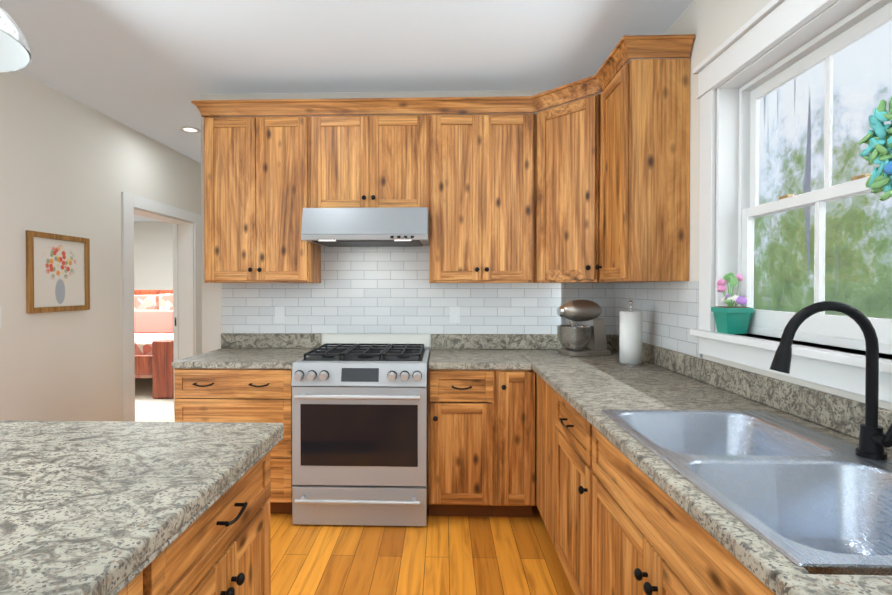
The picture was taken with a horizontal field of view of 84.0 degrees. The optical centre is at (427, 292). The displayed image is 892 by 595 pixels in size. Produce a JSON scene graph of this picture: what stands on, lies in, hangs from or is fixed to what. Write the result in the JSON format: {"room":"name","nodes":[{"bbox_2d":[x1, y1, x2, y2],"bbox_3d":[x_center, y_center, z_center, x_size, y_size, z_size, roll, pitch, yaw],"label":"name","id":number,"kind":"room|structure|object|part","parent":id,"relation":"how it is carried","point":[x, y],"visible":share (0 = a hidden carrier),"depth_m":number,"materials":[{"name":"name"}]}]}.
{"room":"kitchen","nodes":[
{"label":"kitchen","id":0,"kind":"room"},
{"bbox_2d":[0,70,200,420],"bbox_3d":[-2.717,-0.026,1.529,0.210,2.700,8.400,0,1,2],"label":"wall","id":1,"kind":"structure","parent":0,"point":[70,166],"depth_m":3.51,"materials":[{"name":"white paint"}]},
{"bbox_2d":[0,307,1,327],"bbox_3d":[-2.561,0.146,2.916,0.010,0.125,0.120,0,1,2],"label":"light switch","id":2,"kind":"object","parent":1,"relation":"attached to","point":[0,317],"visible":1,"depth_m":2.97,"materials":[{"name":"white plastic"}]},
{"bbox_2d":[26,230,89,313],"bbox_3d":[-2.537,-0.138,3.423,0.025,0.530,0.540,0,1,2],"label":"picture frame","id":3,"kind":"object","parent":1,"relation":"attached to","point":[57,272],"visible":0.98,"depth_m":3.39,"materials":[{"name":"brown wood"}]},
{"bbox_2d":[121,192,201,421],"bbox_3d":[-2.612,0.221,4.765,0.246,2.131,1.320,0,1,2],"label":"door frame","id":4,"kind":"structure","parent":1,"relation":"attached to","point":[187,308],"depth_m":5.26,"materials":[{"name":"white wood"}]},
{"bbox_2d":[134,221,172,289],"bbox_3d":[-4.746,-0.126,10.268,4.410,2.700,0.140,0,1,2],"label":"wall","id":5,"kind":"structure","parent":0,"point":[153,255],"depth_m":10.21,"materials":[{"name":"white paint"}]},
{"bbox_2d":[0,0,693,221],"bbox_3d":[-2.863,-1.426,3.718,8.615,0.050,12.800,0,1,2],"label":"ceiling","id":6,"kind":"structure","parent":0,"point":[152,69],"depth_m":2.79,"materials":[{"name":"grey paint"}]},
{"bbox_2d":[0,7,31,71],"bbox_3d":[-1.319,-1.020,1.262,0.480,0.704,0.480,0,1,2],"label":"pendant lamp","id":7,"kind":"object","parent":6,"relation":"hanging from","point":[15,54],"visible":1,"depth_m":1.45,"materials":[{"name":"white glass"}]},
{"bbox_2d":[179,126,200,132],"bbox_3d":[-2.042,-1.405,4.263,0.170,0.004,0.170,0,1,2],"label":"recessed light","id":8,"kind":"object","parent":6,"relation":"in","point":[190,129],"visible":0.98,"depth_m":4.25,"materials":[{"name":"white"}]},
{"bbox_2d":[135,378,573,594],"bbox_3d":[-2.863,1.324,3.750,8.615,0.050,12.800,0,1,2],"label":"floor","id":9,"kind":"structure","parent":0,"point":[457,555],"depth_m":2.47,"materials":[{"name":"brown wood"}]},
{"bbox_2d":[134,290,173,398],"bbox_3d":[-4.123,0.610,7.080,2.200,1.300,2.230,0,1,2],"label":"bed","id":10,"kind":"object","parent":9,"relation":"on","point":[153,324],"visible":0.33,"depth_m":6.47,"materials":[{"name":"cherry wood"},{"name":"fabric"}]},
{"bbox_2d":[117,451,270,594],"bbox_3d":[-1.228,0.903,0.095,1.458,0.875,2.950,0,1,2],"label":"base cabinet","id":11,"kind":"object","parent":9,"relation":"on","point":[220,545],"visible":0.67,"depth_m":1.21,"materials":[{"name":"brown wood"}]},
{"bbox_2d":[0,420,283,594],"bbox_3d":[-1.244,0.453,0.091,1.486,0.052,3.010,0,1,2],"label":"countertop","id":12,"kind":"structure","parent":11,"relation":"on","point":[101,507],"depth_m":1.05,"materials":[{"name":"stone"}]},
{"bbox_2d":[174,368,293,513],"bbox_3d":[-1.106,0.868,3.146,0.702,0.875,0.679,0,1,2],"label":"base cabinet","id":13,"kind":"object","parent":9,"relation":"on","point":[238,395],"visible":0.27,"depth_m":2.84,"materials":[{"name":"brown wood"}]},
{"bbox_2d":[172,333,320,368],"bbox_3d":[-1.106,0.358,3.153,0.704,0.142,0.652,0,1,2],"label":"countertop","id":14,"kind":"structure","parent":13,"relation":"on","point":[261,350],"depth_m":3.25,"materials":[{"name":"stone"}]},
{"bbox_2d":[291,343,429,525],"bbox_3d":[-0.372,0.828,3.066,0.756,0.957,0.746,0,1,2],"label":"range","id":15,"kind":"object","parent":9,"relation":"on","point":[359,435],"visible":1,"depth_m":2.76,"materials":[{"name":"silver metal"}]},
{"bbox_2d":[428,369,494,516],"bbox_3d":[0.203,0.869,3.103,0.380,0.875,0.680,0,1,2],"label":"base cabinet","id":16,"kind":"object","parent":9,"relation":"on","point":[461,442],"visible":0.85,"depth_m":2.80,"materials":[{"name":"brown wood"}]},
{"bbox_2d":[494,370,535,516],"bbox_3d":[0.838,0.869,3.083,0.886,0.875,0.680,0,1,2],"label":"base cabinet","id":17,"kind":"object","parent":9,"relation":"on","point":[515,427],"visible":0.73,"depth_m":2.79,"materials":[{"name":"brown wood"}]},
{"bbox_2d":[535,374,593,594],"bbox_3d":[0.910,0.878,2.279,0.691,0.875,1.060,0,1,2],"label":"base cabinet","id":18,"kind":"object","parent":9,"relation":"on","point":[563,483],"visible":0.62,"depth_m":2.13,"materials":[{"name":"brown wood"}]},
{"bbox_2d":[592,425,775,594],"bbox_3d":[0.876,0.890,1.232,0.691,0.875,1.032,0,1,2],"label":"base cabinet","id":19,"kind":"object","parent":9,"relation":"on","point":[650,536],"visible":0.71,"depth_m":1.27,"materials":[{"name":"brown wood"}]},
{"bbox_3d":[0.816,0.912,-0.627,0.691,0.875,1.498,0,1,2],"label":"base cabinet","id":20,"kind":"object","parent":9,"relation":"on","visible":0},
{"bbox_2d":[428,334,531,369],"bbox_3d":[0.299,0.359,3.095,0.570,0.142,0.677,0,1,2],"label":"countertop","id":21,"kind":"structure","parent":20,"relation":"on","point":[448,351],"depth_m":3.25,"materials":[{"name":"stone"}]},
{"bbox_2d":[524,334,891,594],"bbox_3d":[0.865,0.383,0.991,0.699,0.142,4.847,0,1,2],"label":"countertop","id":22,"kind":"structure","parent":20,"relation":"on","point":[589,389],"depth_m":1.71,"materials":[{"name":"stone"}]},
{"bbox_2d":[557,299,610,355],"bbox_3d":[0.991,0.216,3.162,0.327,0.350,0.233,0,1,2],"label":"stand mixer","id":23,"kind":"object","parent":22,"relation":"on","point":[574,339],"visible":1,"depth_m":3.11,"materials":[{"name":"grey metal"}]},
{"bbox_2d":[616,301,644,366],"bbox_3d":[1.124,0.218,2.738,0.150,0.354,0.150,0,1,2],"label":"paper towel","id":24,"kind":"object","parent":22,"relation":"on","point":[630,345],"visible":1,"depth_m":2.69,"materials":[{"name":"white paper"}]},
{"bbox_2d":[601,409,891,574],"bbox_3d":[0.863,0.510,1.226,0.560,0.205,0.954,0,1,2],"label":"sink basin","id":25,"kind":"object","parent":22,"relation":"in","point":[810,500],"visible":0.81,"depth_m":1.20,"materials":[{"name":"silver metal"}]},
{"bbox_2d":[770,301,891,459],"bbox_3d":[1.003,0.213,1.224,0.282,0.387,0.088,0,1,2],"label":"faucet","id":26,"kind":"object","parent":22,"relation":"on","point":[874,440],"visible":1,"depth_m":1.23,"materials":[{"name":"black metal"}]},
{"bbox_2d":[201,90,615,353],"bbox_3d":[-0.077,-0.049,3.514,3.031,2.700,0.140,0,1,2],"label":"wall","id":27,"kind":"structure","parent":0,"point":[211,314],"depth_m":3.46,"materials":[{"name":"white paint"}]},
{"bbox_2d":[204,116,320,282],"bbox_3d":[-1.093,-0.602,3.300,0.691,1.068,0.337,0,1,2],"label":"upper cabinet","id":28,"kind":"object","parent":27,"relation":"attached to","point":[257,184],"visible":0.98,"depth_m":3.17,"materials":[{"name":"brown wood"}]},
{"bbox_2d":[301,207,428,246],"bbox_3d":[-0.369,-0.416,3.188,0.756,0.201,0.518,0,1,2],"label":"range hood","id":29,"kind":"object","parent":27,"relation":"attached to","point":[375,227],"visible":0.96,"depth_m":2.96,"materials":[{"name":"silver metal"}]},
{"bbox_2d":[310,114,428,210],"bbox_3d":[-0.366,-0.829,3.274,0.760,0.614,0.337,0,1,2],"label":"upper cabinet","id":30,"kind":"object","parent":27,"relation":"attached to","point":[369,161],"visible":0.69,"depth_m":3.14,"materials":[{"name":"brown wood"}]},
{"bbox_2d":[222,245,613,333],"bbox_3d":[-0.076,-0.058,3.439,2.742,0.680,0.009,0,1,2],"label":"tile backsplash","id":31,"kind":"structure","parent":27,"relation":"attached to","point":[374,290],"depth_m":3.44,"materials":[{"name":"white tile"}]},
{"bbox_2d":[275,307,284,322],"bbox_3d":[-1.032,0.152,3.465,0.070,0.114,0.006,0,1,2],"label":"electrical outlet","id":32,"kind":"object","parent":31,"relation":"attached to","point":[279,314],"visible":1,"depth_m":3.46,"materials":[{"name":"white plastic"}]},
{"bbox_2d":[450,307,459,322],"bbox_3d":[0.189,0.152,3.425,0.070,0.114,0.006,0,1,2],"label":"electrical outlet","id":33,"kind":"object","parent":31,"relation":"attached to","point":[454,314],"visible":1,"depth_m":3.42,"materials":[{"name":"white plastic"}]},
{"bbox_2d":[429,113,533,282],"bbox_3d":[0.347,-0.602,3.253,0.663,1.068,0.337,0,1,2],"label":"upper cabinet","id":34,"kind":"object","parent":27,"relation":"attached to","point":[481,198],"visible":1,"depth_m":3.12,"materials":[{"name":"brown wood"}]},
{"bbox_2d":[534,94,633,282],"bbox_3d":[0.980,-0.600,3.096,0.608,1.068,0.611,0,1,2],"label":"upper cabinet","id":35,"kind":"object","parent":27,"relation":"attached to","point":[566,192],"visible":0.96,"depth_m":2.93,"materials":[{"name":"brown wood"}]},
{"bbox_2d":[191,34,694,117],"bbox_3d":[-0.119,-1.176,2.893,2.776,0.088,1.064,0,1,2],"label":"crown molding","id":36,"kind":"structure","parent":35,"relation":"attached to","point":[626,49],"depth_m":3.10,"materials":[{"name":"brown wood"}]},
{"bbox_2d":[634,0,891,410],"bbox_3d":[1.266,-0.011,0.299,0.140,2.700,6.200,0,1,2],"label":"wall","id":37,"kind":"structure","parent":0,"point":[712,25],"depth_m":2.25,"materials":[{"name":"white paint"}]},
{"bbox_2d":[595,58,689,281],"bbox_3d":[1.099,-0.594,2.586,0.337,1.068,0.403,0,1,2],"label":"upper cabinet","id":38,"kind":"object","parent":37,"relation":"attached to","point":[644,166],"visible":1,"depth_m":2.39,"materials":[{"name":"brown wood"}]},
{"bbox_2d":[614,281,701,357],"bbox_3d":[1.272,0.113,2.820,0.009,0.351,1.110,0,1,2],"label":"tile backsplash","id":39,"kind":"structure","parent":37,"relation":"attached to","point":[669,310],"depth_m":2.62,"materials":[{"name":"white tile"}]},
{"bbox_2d":[690,0,891,402],"bbox_3d":[1.270,-0.364,1.226,0.188,1.303,2.110,0,1,2],"label":"window","id":40,"kind":"structure","parent":37,"relation":"in","point":[769,35],"depth_m":1.85,"materials":[{"name":"white"}]},
{"bbox_2d":[711,272,753,333],"bbox_3d":[1.271,0.040,2.065,0.112,0.255,0.174,0,1,2],"label":"potted plant","id":41,"kind":"object","parent":40,"relation":"on","point":[730,318],"visible":1,"depth_m":2.03,"materials":[{"name":"teal ceramic"}]},
{"bbox_3d":[1.332,-0.346,1.224,0.063,1.047,1.824,0,1,2],"label":"window sash","id":42,"kind":"part","parent":40,"relation":"part of","materials":[{"name":"white wood"}]},
{"bbox_2d":[858,96,891,200],"bbox_3d":[1.233,-0.386,1.248,0.063,0.326,0.328,0,1,2],"label":"wreath","id":43,"kind":"object","parent":40,"relation":"hanging from","point":[877,139],"visible":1,"depth_m":1.33,"materials":[{"name":"green plant"}]},
{"label":"outside","id":44,"kind":"structure","parent":0,"visible":0},
{"bbox_2d":[754,21,891,318],"bbox_3d":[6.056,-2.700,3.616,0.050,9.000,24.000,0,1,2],"label":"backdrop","id":45,"kind":"structure","parent":44,"point":[869,200],"depth_m":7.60,"materials":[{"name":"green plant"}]}
]}

